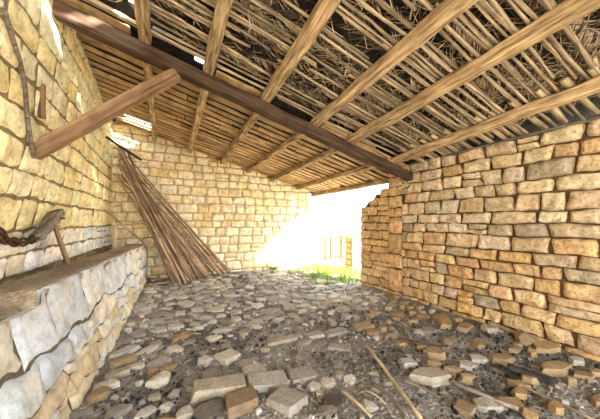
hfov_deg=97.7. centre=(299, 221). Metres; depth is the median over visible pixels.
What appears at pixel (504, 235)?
wall
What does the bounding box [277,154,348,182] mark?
wooden lath
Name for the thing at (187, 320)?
paving slab
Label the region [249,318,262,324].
paving slab
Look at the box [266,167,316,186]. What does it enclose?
wooden lath
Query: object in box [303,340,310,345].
loose stone
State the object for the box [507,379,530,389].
paving slab
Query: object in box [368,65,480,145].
pole
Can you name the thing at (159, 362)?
loose stone
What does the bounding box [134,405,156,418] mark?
stone
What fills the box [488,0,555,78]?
pole
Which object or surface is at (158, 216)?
leaning pole
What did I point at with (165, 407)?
loose stone
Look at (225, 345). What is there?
loose stone
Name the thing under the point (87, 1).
pole
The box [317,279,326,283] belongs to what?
paving slab
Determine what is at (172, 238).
leaning pole
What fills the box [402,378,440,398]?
stick
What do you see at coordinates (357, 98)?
pole
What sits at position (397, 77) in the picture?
pole
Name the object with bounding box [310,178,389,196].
eave purlin
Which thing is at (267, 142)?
wooden lath
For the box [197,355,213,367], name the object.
paving slab
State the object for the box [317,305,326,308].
paving slab
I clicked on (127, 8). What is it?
ceiling
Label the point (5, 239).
chain
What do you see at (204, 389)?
stone
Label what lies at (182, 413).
loose stone
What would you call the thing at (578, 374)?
stone
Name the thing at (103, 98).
wooden lath
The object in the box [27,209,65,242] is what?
log
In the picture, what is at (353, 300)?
paving slab
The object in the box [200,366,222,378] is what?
paving slab
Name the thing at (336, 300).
paving slab
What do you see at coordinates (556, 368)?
stone
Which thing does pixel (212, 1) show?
pole
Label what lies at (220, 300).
paving slab
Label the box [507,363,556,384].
log
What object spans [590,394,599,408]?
loose stone
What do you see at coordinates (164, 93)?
wooden lath
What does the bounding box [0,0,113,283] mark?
wall
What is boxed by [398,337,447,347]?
plank
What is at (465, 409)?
stone
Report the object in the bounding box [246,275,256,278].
paving slab
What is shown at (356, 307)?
paving slab
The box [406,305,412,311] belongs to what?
loose stone
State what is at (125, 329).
loose stone
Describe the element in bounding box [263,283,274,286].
paving slab
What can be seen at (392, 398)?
stick
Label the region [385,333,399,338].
paving slab
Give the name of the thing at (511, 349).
loose stone
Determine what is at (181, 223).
leaning pole
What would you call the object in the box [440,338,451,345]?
loose stone
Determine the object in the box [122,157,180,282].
leaning pole
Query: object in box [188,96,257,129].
wooden lath
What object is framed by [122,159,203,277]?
leaning pole
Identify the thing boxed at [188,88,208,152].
purlin
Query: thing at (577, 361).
loose stone
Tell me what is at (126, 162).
leaning pole
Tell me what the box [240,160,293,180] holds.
wooden lath
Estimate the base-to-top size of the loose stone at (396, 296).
0.097 m
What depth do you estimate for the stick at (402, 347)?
2.77 m
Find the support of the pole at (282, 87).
on the purlin at (447, 11)
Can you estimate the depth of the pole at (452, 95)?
3.01 m
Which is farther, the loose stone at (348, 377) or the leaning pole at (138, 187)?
the leaning pole at (138, 187)
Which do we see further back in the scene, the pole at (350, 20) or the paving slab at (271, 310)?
the paving slab at (271, 310)
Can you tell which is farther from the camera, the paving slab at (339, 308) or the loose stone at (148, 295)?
the loose stone at (148, 295)
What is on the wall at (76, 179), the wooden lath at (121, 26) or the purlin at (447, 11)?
the wooden lath at (121, 26)
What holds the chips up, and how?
on the floor
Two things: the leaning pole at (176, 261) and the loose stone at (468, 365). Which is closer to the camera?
the loose stone at (468, 365)
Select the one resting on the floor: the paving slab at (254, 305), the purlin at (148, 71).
the paving slab at (254, 305)
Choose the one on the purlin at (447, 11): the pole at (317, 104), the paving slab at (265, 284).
the pole at (317, 104)
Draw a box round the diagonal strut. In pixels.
[34,68,180,159]
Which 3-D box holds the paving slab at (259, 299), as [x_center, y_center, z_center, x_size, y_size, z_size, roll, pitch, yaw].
[-0.766,1.477,4.984,0.167,0.062,0.178,0,0,45]
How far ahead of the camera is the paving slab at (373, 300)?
4.78 m
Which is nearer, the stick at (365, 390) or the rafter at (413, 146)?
the stick at (365, 390)
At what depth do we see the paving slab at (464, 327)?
3.49 m
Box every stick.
[105,136,141,160]
[341,390,372,417]
[363,388,386,404]
[368,346,422,418]
[371,382,409,417]
[401,346,431,366]
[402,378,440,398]
[403,323,411,339]
[449,378,519,411]
[461,370,482,388]
[522,385,591,418]
[540,398,579,415]
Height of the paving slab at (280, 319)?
0.050 m
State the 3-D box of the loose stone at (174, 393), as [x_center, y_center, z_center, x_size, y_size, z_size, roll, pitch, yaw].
[-1.070,1.483,2.260,0.104,0.078,0.110,0,0,8]
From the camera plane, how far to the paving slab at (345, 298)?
5.04 m
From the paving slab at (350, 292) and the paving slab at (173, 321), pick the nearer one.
the paving slab at (173, 321)
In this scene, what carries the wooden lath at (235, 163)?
on the purlin at (330, 151)
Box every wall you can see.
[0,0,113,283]
[0,244,147,418]
[111,120,309,277]
[360,119,599,361]
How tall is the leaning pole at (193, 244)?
2.745 m
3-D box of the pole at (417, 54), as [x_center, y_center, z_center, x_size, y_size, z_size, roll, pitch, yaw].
[2.019,-1.391,3.002,2.266,0.610,0.056,0,0,-26]
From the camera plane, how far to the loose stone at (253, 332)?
3.50 m
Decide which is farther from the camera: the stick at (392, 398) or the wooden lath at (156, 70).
the wooden lath at (156, 70)
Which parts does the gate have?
post, rail, post, rail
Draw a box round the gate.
[324,213,357,260]
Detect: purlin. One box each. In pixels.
[134,0,151,44]
[143,62,156,140]
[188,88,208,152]
[203,0,232,75]
[220,111,260,164]
[246,121,310,173]
[261,0,341,102]
[270,140,354,181]
[296,157,389,189]
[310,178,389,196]
[311,0,478,126]
[390,75,599,164]
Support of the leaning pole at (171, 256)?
on the floor
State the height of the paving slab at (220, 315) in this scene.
0.063 m
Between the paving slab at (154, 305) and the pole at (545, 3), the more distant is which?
the paving slab at (154, 305)
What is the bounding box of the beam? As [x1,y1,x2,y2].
[52,0,412,181]
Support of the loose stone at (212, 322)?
on the floor
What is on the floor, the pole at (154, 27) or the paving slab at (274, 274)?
the paving slab at (274, 274)
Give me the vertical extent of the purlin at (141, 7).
0.402 m
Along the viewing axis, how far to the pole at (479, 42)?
2.35 m
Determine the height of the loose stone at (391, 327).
0.086 m
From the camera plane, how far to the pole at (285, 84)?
3.50 m
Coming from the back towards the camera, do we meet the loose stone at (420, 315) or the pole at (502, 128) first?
the loose stone at (420, 315)
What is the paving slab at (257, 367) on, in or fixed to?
on the floor
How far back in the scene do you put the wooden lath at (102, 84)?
4.67 m
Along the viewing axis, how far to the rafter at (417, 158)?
4.47 m
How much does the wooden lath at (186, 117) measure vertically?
0.470 m
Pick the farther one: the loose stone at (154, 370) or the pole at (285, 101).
the pole at (285, 101)
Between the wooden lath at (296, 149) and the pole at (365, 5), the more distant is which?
the wooden lath at (296, 149)
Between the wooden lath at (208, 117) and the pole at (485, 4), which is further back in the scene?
the wooden lath at (208, 117)
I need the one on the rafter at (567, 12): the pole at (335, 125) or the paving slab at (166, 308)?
the pole at (335, 125)
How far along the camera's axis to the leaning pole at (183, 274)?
5.97 m
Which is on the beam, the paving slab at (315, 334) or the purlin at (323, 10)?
the purlin at (323, 10)
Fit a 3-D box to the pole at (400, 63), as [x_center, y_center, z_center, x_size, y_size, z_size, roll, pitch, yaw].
[1.710,-1.435,3.052,1.744,0.466,0.041,0,0,-27]
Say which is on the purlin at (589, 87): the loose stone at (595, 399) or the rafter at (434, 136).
the rafter at (434, 136)
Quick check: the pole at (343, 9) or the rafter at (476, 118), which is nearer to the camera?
the pole at (343, 9)
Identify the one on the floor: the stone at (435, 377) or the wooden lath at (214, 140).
the stone at (435, 377)
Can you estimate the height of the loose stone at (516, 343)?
0.061 m
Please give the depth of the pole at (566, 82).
2.71 m
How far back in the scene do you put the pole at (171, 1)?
2.56 m
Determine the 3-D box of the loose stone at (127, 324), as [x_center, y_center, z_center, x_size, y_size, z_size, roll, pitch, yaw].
[-2.367,1.432,3.649,0.116,0.078,0.080,0,0,-7]
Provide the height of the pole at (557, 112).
0.254 m
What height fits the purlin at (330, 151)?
0.125 m
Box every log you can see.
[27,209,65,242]
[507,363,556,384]
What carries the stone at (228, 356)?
on the floor
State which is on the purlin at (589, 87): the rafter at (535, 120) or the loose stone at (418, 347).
the rafter at (535, 120)
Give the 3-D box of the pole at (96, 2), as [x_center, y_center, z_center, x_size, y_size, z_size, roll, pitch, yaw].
[-1.019,-1.933,3.193,2.901,0.769,0.054,0,0,-27]
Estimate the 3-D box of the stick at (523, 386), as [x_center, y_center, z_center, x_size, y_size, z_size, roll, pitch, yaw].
[2.074,1.466,2.157,0.030,0.032,0.460,0,0,-25]
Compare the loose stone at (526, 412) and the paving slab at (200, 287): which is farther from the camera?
the paving slab at (200, 287)
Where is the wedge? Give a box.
[37,83,45,118]
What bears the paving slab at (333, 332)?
on the floor
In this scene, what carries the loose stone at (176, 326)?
on the floor
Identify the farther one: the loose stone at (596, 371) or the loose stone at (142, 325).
the loose stone at (142, 325)
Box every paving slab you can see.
[93,378,119,390]
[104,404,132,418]
[109,344,139,358]
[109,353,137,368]
[116,336,132,344]
[127,329,145,337]
[132,304,150,310]
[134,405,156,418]
[135,345,158,355]
[141,298,154,302]
[144,290,155,293]
[145,318,164,324]
[148,303,157,307]
[149,311,164,317]
[150,326,166,332]
[150,341,161,344]
[157,331,172,337]
[159,306,172,310]
[164,301,175,305]
[167,319,178,324]
[170,290,184,294]
[171,330,191,342]
[175,310,184,315]
[176,295,187,299]
[176,300,194,307]
[183,318,192,322]
[186,312,200,317]
[189,321,199,326]
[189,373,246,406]
[190,307,203,312]
[191,285,205,289]
[192,325,203,330]
[195,295,204,299]
[196,315,212,319]
[197,290,210,294]
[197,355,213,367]
[200,281,212,284]
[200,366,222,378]
[207,306,223,312]
[210,285,219,288]
[212,297,226,303]
[212,326,232,333]
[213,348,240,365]
[216,313,225,318]
[221,290,233,293]
[225,294,238,297]
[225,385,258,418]
[227,301,239,306]
[230,309,241,314]
[231,316,240,321]
[238,358,253,365]
[241,362,265,375]
[242,305,251,310]
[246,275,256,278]
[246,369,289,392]
[248,324,261,328]
[249,279,259,282]
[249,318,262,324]
[250,302,263,308]
[256,297,265,301]
[261,290,276,294]
[261,315,272,320]
[262,308,277,313]
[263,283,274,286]
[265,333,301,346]
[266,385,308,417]
[267,296,282,302]
[270,273,280,276]
[272,317,283,322]
[275,291,285,295]
[278,301,288,305]
[282,304,296,310]
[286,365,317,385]
[287,313,297,317]
[290,294,300,297]
[297,285,308,289]
[298,309,306,313]
[300,303,309,307]
[304,296,316,300]
[304,330,324,338]
[313,284,328,287]
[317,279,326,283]
[317,296,326,300]
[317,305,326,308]
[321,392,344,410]
[323,326,347,337]
[327,343,350,352]
[328,295,338,298]
[328,310,335,314]
[332,299,343,302]
[335,283,345,286]
[335,306,349,311]
[339,296,352,300]
[346,290,358,294]
[350,305,362,309]
[351,321,374,331]
[352,298,362,302]
[362,291,370,294]
[369,297,378,302]
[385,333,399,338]
[389,371,399,379]
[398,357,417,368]
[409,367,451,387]
[432,313,449,323]
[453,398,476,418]
[456,321,472,332]
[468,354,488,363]
[472,338,485,349]
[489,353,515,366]
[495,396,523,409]
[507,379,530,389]
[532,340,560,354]
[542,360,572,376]
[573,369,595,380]
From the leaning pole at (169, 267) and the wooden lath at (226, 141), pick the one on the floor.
the leaning pole at (169, 267)
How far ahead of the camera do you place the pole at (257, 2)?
2.42 m
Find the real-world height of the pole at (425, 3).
0.755 m
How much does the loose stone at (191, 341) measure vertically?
0.044 m
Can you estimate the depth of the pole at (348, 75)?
3.23 m
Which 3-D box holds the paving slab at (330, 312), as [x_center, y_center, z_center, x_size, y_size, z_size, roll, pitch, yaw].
[0.514,1.499,4.326,0.110,0.065,0.159,0,0,31]
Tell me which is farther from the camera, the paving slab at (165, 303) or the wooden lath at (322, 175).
the wooden lath at (322, 175)
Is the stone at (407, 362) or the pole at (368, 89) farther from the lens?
the pole at (368, 89)
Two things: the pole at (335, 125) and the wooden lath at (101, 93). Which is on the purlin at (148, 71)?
the wooden lath at (101, 93)
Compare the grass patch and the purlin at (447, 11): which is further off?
the grass patch
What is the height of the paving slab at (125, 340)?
0.044 m
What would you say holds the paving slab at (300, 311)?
on the floor
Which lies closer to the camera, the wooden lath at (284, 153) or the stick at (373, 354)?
the stick at (373, 354)
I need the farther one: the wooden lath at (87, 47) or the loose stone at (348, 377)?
the wooden lath at (87, 47)
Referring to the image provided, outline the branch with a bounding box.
[1,7,35,158]
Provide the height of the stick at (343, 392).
0.047 m
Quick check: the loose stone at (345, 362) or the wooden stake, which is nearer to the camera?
the loose stone at (345, 362)
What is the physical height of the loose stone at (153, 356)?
0.051 m
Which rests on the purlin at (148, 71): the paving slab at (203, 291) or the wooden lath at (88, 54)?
the wooden lath at (88, 54)
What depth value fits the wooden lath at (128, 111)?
5.40 m
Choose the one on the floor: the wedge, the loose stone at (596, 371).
the loose stone at (596, 371)
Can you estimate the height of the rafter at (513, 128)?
0.257 m
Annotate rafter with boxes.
[347,0,599,144]
[399,146,424,162]
[409,143,434,158]
[419,138,446,155]
[430,133,459,151]
[443,128,472,148]
[458,121,495,143]
[472,115,509,139]
[488,108,523,135]
[508,100,547,129]
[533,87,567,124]
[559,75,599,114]
[585,66,599,77]
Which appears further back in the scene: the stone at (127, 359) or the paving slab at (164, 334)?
the paving slab at (164, 334)
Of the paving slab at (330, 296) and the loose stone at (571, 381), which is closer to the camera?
the loose stone at (571, 381)
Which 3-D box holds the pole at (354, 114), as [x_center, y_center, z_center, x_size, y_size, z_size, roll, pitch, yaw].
[1.243,-1.358,3.932,1.832,0.501,0.049,0,0,-28]
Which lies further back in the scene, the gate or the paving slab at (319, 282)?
the gate
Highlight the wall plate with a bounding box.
[400,117,599,166]
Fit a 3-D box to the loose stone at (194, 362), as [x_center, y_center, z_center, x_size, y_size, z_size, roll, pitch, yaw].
[-1.106,1.484,2.749,0.056,0.068,0.100,0,0,36]
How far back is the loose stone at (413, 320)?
3.82 m
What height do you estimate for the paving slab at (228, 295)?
0.058 m
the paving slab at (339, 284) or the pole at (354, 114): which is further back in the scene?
the paving slab at (339, 284)
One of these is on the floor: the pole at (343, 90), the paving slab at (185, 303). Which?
the paving slab at (185, 303)
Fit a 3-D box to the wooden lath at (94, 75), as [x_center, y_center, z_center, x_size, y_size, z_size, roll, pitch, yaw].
[-2.442,-2.081,4.577,2.009,0.545,0.128,0,0,-27]
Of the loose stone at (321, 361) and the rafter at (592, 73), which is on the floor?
the loose stone at (321, 361)
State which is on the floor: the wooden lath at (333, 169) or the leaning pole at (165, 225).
the leaning pole at (165, 225)
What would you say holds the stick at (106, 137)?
attached to the wall at (76, 179)
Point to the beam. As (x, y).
(78, 20)
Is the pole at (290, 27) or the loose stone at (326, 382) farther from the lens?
the pole at (290, 27)
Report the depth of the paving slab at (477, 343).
3.09 m
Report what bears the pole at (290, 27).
on the purlin at (447, 11)
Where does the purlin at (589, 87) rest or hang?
on the beam
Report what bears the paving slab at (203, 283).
on the floor
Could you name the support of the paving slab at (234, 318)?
on the floor
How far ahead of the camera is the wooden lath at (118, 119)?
6.08 m
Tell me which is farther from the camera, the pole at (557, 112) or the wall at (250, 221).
the wall at (250, 221)
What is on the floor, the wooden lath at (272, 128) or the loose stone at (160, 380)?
the loose stone at (160, 380)
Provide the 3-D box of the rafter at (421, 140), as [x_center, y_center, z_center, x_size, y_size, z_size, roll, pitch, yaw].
[2.156,-1.152,4.141,0.754,0.250,0.074,0,0,-28]
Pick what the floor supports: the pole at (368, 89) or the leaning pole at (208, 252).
the leaning pole at (208, 252)
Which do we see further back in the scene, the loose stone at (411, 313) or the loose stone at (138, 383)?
the loose stone at (411, 313)
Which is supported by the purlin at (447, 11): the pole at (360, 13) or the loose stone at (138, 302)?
the pole at (360, 13)
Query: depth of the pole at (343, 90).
3.54 m
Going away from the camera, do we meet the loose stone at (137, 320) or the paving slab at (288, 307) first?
the loose stone at (137, 320)
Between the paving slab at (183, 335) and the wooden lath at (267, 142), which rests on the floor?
the paving slab at (183, 335)
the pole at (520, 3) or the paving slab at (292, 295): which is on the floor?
the paving slab at (292, 295)
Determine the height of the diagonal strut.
1.211 m
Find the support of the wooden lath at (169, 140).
on the purlin at (254, 117)
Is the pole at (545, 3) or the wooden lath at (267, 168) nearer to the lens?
the pole at (545, 3)
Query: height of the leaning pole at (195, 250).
2.404 m
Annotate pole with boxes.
[83,0,283,99]
[88,0,317,114]
[104,210,185,279]
[117,147,190,281]
[117,159,177,282]
[117,164,180,284]
[118,158,185,283]
[118,177,222,274]
[119,147,192,281]
[119,153,228,272]
[119,180,188,280]
[120,162,210,276]
[120,166,215,276]
[120,170,200,274]
[121,164,174,285]
[121,177,220,275]
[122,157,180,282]
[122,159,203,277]
[122,176,225,273]
[123,150,171,282]
[123,164,212,271]
[123,166,176,278]
[124,169,206,277]
[127,153,174,259]
[127,156,232,273]
[128,173,206,259]
[131,169,221,274]
[133,188,225,268]
[135,176,223,273]
[138,187,188,280]
[142,184,199,278]
[142,203,183,272]
[144,198,183,282]
[146,281,169,284]
[149,1,251,62]
[150,5,272,76]
[150,10,207,43]
[150,276,179,279]
[151,18,268,80]
[153,26,290,95]
[153,205,208,276]
[159,0,250,47]
[166,233,195,279]
[167,0,229,33]
[172,240,203,278]
[180,0,239,31]
[189,0,270,50]
[201,0,316,66]
[208,0,316,64]
[232,4,343,77]
[233,0,314,51]
[250,0,316,42]
[255,72,379,138]
[268,76,364,126]
[278,58,400,132]
[278,97,375,147]
[282,0,368,59]
[289,26,444,130]
[304,23,476,137]
[309,68,435,141]
[316,103,423,159]
[318,111,419,162]
[322,29,472,137]
[325,92,410,142]
[326,121,397,155]
[335,8,388,50]
[338,4,437,81]
[341,0,440,79]
[342,108,413,148]
[343,90,449,153]
[344,107,438,157]
[345,79,443,136]
[347,74,465,148]
[350,102,436,155]
[352,72,445,134]
[353,80,459,146]
[355,0,517,122]
[357,98,431,141]
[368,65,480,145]
[374,0,491,100]
[383,42,513,137]
[388,71,468,126]
[397,64,493,138]
[399,62,473,118]
[402,0,416,11]
[412,51,508,127]
[417,0,557,126]
[422,44,528,134]
[435,2,559,122]
[439,28,534,118]
[443,0,523,79]
[465,10,573,115]
[474,2,585,120]
[477,0,513,34]
[487,115,517,136]
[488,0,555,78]
[506,0,577,78]
[512,0,599,97]
[540,0,599,74]
[547,0,595,65]
[592,56,599,70]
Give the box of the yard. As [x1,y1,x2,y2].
[309,226,361,278]
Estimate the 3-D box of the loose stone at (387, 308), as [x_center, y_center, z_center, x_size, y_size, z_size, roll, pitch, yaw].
[1.494,1.461,4.427,0.125,0.087,0.098,0,0,-9]
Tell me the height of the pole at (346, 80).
0.498 m
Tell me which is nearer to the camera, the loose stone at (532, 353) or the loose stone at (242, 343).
the loose stone at (532, 353)
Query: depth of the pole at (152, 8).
2.81 m
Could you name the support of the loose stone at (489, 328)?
on the floor
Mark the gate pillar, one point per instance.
(352, 244)
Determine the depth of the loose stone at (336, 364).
2.71 m
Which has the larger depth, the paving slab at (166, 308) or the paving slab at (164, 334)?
the paving slab at (166, 308)
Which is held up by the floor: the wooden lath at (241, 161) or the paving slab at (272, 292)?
the paving slab at (272, 292)
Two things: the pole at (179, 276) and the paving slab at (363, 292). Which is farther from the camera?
the pole at (179, 276)
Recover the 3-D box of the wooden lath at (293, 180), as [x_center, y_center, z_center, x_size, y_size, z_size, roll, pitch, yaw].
[0.322,-1.070,7.888,1.176,0.329,0.105,0,0,-26]
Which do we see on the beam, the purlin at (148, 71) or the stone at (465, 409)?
the purlin at (148, 71)
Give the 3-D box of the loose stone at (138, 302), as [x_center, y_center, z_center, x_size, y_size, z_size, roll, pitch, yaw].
[-2.742,1.410,4.506,0.231,0.077,0.229,0,0,25]
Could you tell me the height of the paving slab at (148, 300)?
0.044 m
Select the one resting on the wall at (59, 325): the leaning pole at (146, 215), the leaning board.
the leaning board
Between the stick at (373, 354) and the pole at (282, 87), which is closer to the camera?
the stick at (373, 354)
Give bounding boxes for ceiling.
[78,0,599,193]
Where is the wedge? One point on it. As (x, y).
(41, 113)
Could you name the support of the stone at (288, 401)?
on the floor
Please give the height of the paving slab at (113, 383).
0.069 m
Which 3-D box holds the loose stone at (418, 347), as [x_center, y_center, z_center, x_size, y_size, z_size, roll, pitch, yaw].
[1.440,1.473,3.083,0.177,0.097,0.107,0,0,-20]
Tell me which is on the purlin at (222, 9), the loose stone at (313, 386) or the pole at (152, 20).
the pole at (152, 20)
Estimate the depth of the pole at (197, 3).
2.63 m
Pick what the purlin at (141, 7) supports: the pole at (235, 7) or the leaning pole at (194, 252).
the pole at (235, 7)
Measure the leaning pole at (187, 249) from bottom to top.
2.631 m
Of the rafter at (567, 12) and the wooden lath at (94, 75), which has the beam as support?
the rafter at (567, 12)
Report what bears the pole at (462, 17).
on the rafter at (567, 12)
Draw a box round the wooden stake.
[112,225,116,249]
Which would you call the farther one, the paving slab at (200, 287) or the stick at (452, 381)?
the paving slab at (200, 287)
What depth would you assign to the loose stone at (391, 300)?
4.67 m
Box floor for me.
[69,263,599,418]
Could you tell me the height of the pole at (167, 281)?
0.077 m
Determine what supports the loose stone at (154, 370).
on the floor
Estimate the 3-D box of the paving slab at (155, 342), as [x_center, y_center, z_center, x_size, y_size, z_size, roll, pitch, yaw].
[-1.769,1.500,3.220,0.156,0.047,0.134,0,0,8]
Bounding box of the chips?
[115,268,408,360]
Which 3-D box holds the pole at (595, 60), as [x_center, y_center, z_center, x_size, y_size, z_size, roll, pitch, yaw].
[2.982,-1.295,2.518,0.975,0.288,0.048,0,0,-29]
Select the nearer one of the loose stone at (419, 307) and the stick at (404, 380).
the stick at (404, 380)
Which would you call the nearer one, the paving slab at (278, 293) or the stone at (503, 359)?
the stone at (503, 359)
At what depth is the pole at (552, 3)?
2.10 m
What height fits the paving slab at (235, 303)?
0.066 m
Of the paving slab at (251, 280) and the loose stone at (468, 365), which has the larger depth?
the paving slab at (251, 280)
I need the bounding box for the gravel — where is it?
[89,292,599,418]
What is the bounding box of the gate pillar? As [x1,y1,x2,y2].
[344,237,360,270]
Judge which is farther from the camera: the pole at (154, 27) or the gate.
the gate
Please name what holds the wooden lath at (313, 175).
on the purlin at (366, 167)
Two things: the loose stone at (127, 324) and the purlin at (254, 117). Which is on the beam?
the purlin at (254, 117)
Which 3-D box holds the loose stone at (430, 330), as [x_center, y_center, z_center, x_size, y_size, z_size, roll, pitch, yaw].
[1.752,1.480,3.563,0.210,0.062,0.189,0,0,-32]
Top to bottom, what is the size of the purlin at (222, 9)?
0.406 m
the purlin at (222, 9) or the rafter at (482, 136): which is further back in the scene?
the rafter at (482, 136)
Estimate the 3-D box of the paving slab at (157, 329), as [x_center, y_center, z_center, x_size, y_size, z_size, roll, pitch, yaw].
[-1.929,1.477,3.588,0.212,0.055,0.184,0,0,-38]
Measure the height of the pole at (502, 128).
0.235 m
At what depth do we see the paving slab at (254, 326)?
3.69 m
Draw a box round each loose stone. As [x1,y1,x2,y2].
[86,386,111,405]
[105,365,130,379]
[123,326,131,331]
[125,321,135,326]
[130,361,144,369]
[134,301,146,305]
[134,318,143,323]
[135,379,143,386]
[139,322,147,327]
[142,309,151,313]
[144,293,151,297]
[145,370,170,389]
[146,356,171,368]
[147,366,158,375]
[149,354,157,358]
[149,392,160,401]
[156,401,173,413]
[160,362,176,371]
[164,315,172,319]
[164,345,181,354]
[167,388,179,398]
[168,323,184,330]
[175,404,194,418]
[183,344,193,349]
[185,339,195,344]
[186,383,193,391]
[190,359,197,366]
[193,397,224,418]
[206,334,222,342]
[207,320,216,324]
[211,360,219,366]
[221,342,231,349]
[237,341,244,346]
[239,330,247,335]
[250,329,258,334]
[260,347,269,351]
[290,349,297,356]
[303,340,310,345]
[307,380,320,391]
[314,404,337,416]
[317,357,326,364]
[318,376,335,388]
[327,318,335,322]
[332,360,343,368]
[335,370,344,379]
[341,313,350,319]
[343,360,349,365]
[344,374,356,383]
[346,333,356,339]
[354,362,363,369]
[360,398,378,412]
[364,313,373,317]
[366,328,378,336]
[370,310,378,315]
[371,387,382,393]
[373,334,379,340]
[378,326,386,331]
[384,377,393,385]
[385,306,391,310]
[388,298,397,303]
[389,325,394,330]
[390,311,403,317]
[390,316,400,320]
[391,294,399,298]
[396,340,406,347]
[399,304,405,309]
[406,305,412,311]
[408,310,416,316]
[408,318,418,325]
[413,329,423,335]
[416,305,424,309]
[416,313,428,318]
[416,341,427,350]
[422,326,437,334]
[422,347,445,360]
[427,359,440,367]
[428,308,434,313]
[440,320,451,329]
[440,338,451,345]
[444,365,462,377]
[458,360,475,370]
[460,373,474,384]
[473,396,503,413]
[481,323,498,333]
[507,345,521,352]
[511,387,527,400]
[513,330,537,346]
[514,341,522,347]
[519,406,538,418]
[520,373,539,384]
[527,348,537,357]
[547,400,563,415]
[565,375,576,386]
[568,355,584,365]
[589,368,599,377]
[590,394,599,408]
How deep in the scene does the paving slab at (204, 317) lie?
4.02 m
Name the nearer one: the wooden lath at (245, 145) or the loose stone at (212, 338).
the loose stone at (212, 338)
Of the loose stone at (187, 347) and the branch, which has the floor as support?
the loose stone at (187, 347)
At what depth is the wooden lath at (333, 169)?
6.18 m
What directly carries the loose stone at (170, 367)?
on the floor
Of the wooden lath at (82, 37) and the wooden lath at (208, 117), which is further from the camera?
the wooden lath at (208, 117)
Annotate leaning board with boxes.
[54,225,70,263]
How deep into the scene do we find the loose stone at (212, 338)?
3.30 m
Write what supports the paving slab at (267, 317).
on the floor
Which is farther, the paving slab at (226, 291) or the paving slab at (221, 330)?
the paving slab at (226, 291)
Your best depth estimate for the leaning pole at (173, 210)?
6.48 m
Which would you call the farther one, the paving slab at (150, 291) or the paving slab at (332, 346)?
the paving slab at (150, 291)
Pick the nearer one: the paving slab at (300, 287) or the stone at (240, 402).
the stone at (240, 402)
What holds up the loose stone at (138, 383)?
on the floor
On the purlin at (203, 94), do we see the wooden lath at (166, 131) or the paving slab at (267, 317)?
the wooden lath at (166, 131)
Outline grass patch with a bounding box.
[283,261,360,289]
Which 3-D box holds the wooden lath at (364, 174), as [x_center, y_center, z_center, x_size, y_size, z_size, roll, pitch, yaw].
[1.441,-1.051,5.822,1.036,0.293,0.173,0,0,-27]
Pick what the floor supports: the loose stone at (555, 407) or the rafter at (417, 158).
the loose stone at (555, 407)
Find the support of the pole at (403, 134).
on the purlin at (447, 11)
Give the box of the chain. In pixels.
[0,227,39,246]
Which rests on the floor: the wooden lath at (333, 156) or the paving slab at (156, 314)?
the paving slab at (156, 314)
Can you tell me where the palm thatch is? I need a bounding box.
[108,0,599,156]
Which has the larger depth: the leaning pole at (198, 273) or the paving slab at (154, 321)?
the leaning pole at (198, 273)
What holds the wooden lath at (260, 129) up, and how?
on the purlin at (330, 151)
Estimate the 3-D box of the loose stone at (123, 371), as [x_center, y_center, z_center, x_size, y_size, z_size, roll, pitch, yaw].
[-1.724,1.440,2.486,0.207,0.067,0.129,0,0,-37]
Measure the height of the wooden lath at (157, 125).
0.563 m
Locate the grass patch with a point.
(326, 270)
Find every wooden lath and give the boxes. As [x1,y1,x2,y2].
[60,0,130,35]
[76,31,142,67]
[80,42,143,74]
[84,50,186,99]
[88,60,141,83]
[90,67,135,87]
[93,74,219,127]
[96,80,184,118]
[98,86,175,119]
[100,91,179,125]
[102,96,213,140]
[102,100,173,128]
[116,118,174,140]
[116,121,168,140]
[117,116,148,128]
[120,114,157,128]
[123,112,149,123]
[149,127,239,160]
[152,65,286,130]
[153,74,271,129]
[154,95,206,118]
[156,124,249,160]
[158,127,216,149]
[160,91,233,124]
[169,140,234,163]
[174,127,224,147]
[175,139,231,160]
[176,117,243,145]
[180,123,224,141]
[185,116,270,151]
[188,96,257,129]
[207,116,266,142]
[213,139,262,158]
[215,70,261,97]
[217,149,266,168]
[219,126,283,153]
[224,146,278,167]
[225,140,309,173]
[232,160,282,178]
[233,122,295,149]
[234,163,293,184]
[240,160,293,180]
[244,144,287,161]
[250,159,311,181]
[257,127,348,166]
[266,141,332,169]
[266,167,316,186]
[267,160,330,184]
[270,127,324,151]
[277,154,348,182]
[278,167,336,188]
[281,152,351,180]
[283,178,320,191]
[285,128,365,164]
[286,161,321,175]
[293,180,323,190]
[294,148,368,179]
[308,173,339,185]
[320,124,389,157]
[321,174,349,185]
[331,155,386,178]
[331,168,365,182]
[344,166,379,180]
[372,168,389,177]
[390,157,409,167]
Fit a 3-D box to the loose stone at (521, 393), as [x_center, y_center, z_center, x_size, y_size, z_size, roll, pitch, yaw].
[1.891,1.491,2.248,0.161,0.084,0.106,0,0,-27]
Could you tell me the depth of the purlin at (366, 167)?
5.97 m
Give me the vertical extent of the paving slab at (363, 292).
0.066 m
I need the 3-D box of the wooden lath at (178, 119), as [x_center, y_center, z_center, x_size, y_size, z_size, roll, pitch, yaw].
[-1.808,-1.843,5.384,1.325,0.371,0.133,0,0,-27]
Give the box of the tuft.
[267,265,280,269]
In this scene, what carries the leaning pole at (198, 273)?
on the floor
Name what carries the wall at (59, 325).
on the floor
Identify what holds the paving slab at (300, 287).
on the floor
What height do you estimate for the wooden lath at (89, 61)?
0.261 m
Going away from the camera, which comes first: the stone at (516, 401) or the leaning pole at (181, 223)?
the stone at (516, 401)
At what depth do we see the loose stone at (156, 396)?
2.21 m
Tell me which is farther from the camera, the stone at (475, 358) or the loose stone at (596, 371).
the stone at (475, 358)
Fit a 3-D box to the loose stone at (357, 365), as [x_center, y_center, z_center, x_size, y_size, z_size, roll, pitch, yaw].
[0.599,1.490,2.713,0.098,0.039,0.096,0,0,40]
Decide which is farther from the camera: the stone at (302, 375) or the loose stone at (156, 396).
the stone at (302, 375)
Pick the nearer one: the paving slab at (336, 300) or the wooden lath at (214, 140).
the paving slab at (336, 300)

